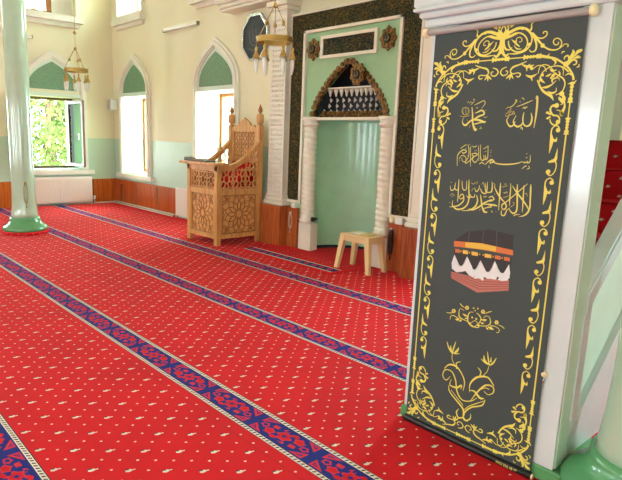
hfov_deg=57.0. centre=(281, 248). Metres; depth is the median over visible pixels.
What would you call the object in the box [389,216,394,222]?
pot
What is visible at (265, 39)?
chandelier
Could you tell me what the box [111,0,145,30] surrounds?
window
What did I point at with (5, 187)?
trim
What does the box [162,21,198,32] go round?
lamp
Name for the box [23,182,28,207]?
beads
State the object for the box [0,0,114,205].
wall
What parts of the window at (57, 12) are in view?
frame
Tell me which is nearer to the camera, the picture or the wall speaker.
the picture
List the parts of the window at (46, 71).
frame, sill, pane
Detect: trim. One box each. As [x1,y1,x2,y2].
[0,182,10,207]
[92,178,114,202]
[114,178,177,216]
[216,0,274,14]
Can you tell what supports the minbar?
on the carpet at (133, 347)
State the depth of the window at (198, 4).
9.71 m
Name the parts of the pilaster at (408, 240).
moulding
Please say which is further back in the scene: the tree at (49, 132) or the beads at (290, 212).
the tree at (49, 132)
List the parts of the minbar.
cornice, parapet panel, hand rail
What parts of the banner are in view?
rod knob, rod, rod knob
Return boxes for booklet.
[361,233,376,235]
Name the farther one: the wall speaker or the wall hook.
the wall speaker
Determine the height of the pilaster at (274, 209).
3.470 m
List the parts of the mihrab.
lettered panel, panel moulding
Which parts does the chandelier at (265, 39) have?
lamp shade, lamp shade, arm, arm, lamp shade, arm, lamp shade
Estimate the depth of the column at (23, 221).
8.57 m
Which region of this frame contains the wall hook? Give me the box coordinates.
[541,371,547,383]
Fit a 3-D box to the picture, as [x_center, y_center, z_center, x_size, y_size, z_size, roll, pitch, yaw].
[1.004,0.064,2.875,0.001,0.330,0.328,-8,14,-40]
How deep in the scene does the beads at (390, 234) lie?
7.03 m
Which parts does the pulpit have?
post, panel, arm rail, post, post, arm rail, panel, backrest, backrest panel, post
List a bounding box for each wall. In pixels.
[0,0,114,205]
[111,0,621,218]
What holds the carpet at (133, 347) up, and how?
on the floor
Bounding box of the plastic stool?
[334,231,386,275]
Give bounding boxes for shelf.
[328,85,370,89]
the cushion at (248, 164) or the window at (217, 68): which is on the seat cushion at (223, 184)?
the cushion at (248, 164)
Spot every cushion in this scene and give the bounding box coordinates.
[213,183,254,189]
[221,161,253,184]
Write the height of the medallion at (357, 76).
0.282 m
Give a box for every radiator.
[35,176,95,203]
[175,187,186,217]
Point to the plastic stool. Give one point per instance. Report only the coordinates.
(368, 241)
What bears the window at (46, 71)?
in the wall at (92, 41)
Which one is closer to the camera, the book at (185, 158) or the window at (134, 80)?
the book at (185, 158)
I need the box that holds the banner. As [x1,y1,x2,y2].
[403,4,598,479]
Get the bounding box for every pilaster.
[260,0,301,245]
[398,20,432,279]
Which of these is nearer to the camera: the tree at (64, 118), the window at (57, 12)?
the window at (57, 12)
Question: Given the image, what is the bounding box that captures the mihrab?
[286,0,424,272]
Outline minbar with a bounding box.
[400,0,621,479]
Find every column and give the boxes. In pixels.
[0,0,49,235]
[555,321,621,479]
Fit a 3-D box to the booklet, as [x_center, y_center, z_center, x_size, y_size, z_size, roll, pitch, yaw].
[1.062,-0.167,6.934,0.160,0.016,0.120,-8,14,-40]
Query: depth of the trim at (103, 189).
12.97 m
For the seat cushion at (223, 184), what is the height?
0.095 m
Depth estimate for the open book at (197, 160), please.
8.30 m
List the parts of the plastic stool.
leg, leg, seat, leg, leg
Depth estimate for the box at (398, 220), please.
6.88 m
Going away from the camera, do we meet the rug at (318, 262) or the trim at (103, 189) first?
the rug at (318, 262)
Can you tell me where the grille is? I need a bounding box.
[35,176,91,177]
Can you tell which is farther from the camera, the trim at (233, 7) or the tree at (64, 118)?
the tree at (64, 118)
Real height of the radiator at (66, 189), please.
0.612 m
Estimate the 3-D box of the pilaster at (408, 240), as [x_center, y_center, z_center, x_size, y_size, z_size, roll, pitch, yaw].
[1.713,-1.341,6.428,0.300,3.470,0.470,-8,14,-40]
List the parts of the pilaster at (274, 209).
moulding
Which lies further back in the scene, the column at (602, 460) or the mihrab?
the mihrab
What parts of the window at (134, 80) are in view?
sill, frame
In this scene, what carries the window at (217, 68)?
in the wall at (170, 58)
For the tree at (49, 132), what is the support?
on the ground
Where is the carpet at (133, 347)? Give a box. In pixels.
[0,202,597,479]
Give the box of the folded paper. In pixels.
[351,231,365,234]
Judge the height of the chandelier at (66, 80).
3.707 m
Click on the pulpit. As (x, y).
(215, 213)
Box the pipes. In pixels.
[113,200,174,216]
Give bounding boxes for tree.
[26,6,67,165]
[42,102,66,151]
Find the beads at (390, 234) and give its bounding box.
[387,228,393,258]
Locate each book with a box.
[184,157,195,160]
[192,159,216,161]
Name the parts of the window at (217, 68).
frame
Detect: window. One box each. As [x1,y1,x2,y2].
[26,0,83,28]
[28,50,94,174]
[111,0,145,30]
[116,53,154,181]
[189,0,218,9]
[192,37,240,162]
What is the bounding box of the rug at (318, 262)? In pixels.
[240,244,364,273]
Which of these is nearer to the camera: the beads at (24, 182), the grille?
the beads at (24, 182)
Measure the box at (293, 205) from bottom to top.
0.075 m
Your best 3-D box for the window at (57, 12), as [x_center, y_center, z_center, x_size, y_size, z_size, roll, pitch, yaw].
[-4.765,-5.417,11.580,1.320,1.700,0.440,-8,14,-40]
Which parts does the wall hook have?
knob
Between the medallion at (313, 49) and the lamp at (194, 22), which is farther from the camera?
the lamp at (194, 22)
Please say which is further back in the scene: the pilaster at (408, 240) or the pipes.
the pipes
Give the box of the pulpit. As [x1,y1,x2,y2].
[179,104,263,245]
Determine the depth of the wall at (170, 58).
10.72 m
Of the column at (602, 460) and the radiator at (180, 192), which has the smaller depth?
the column at (602, 460)
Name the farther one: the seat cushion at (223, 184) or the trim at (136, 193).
the trim at (136, 193)
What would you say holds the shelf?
attached to the mihrab
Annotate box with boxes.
[291,202,297,207]
[395,217,405,224]
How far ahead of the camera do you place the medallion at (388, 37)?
6.78 m
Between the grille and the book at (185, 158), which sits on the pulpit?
the book at (185, 158)
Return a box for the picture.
[451,229,513,291]
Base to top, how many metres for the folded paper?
0.008 m
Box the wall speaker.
[107,99,117,109]
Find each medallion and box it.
[307,38,319,60]
[350,63,365,85]
[380,25,396,50]
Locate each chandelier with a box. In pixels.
[63,0,89,91]
[252,0,295,75]
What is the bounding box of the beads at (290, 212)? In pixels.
[288,211,291,232]
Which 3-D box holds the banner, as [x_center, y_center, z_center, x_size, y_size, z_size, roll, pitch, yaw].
[0.993,-0.008,2.871,0.051,2.182,0.860,-8,14,-40]
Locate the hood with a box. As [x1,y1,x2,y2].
[314,64,381,116]
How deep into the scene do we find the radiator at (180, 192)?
10.82 m
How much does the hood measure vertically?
0.730 m
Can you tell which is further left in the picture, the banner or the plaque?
the plaque
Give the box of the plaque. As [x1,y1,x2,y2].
[242,12,269,60]

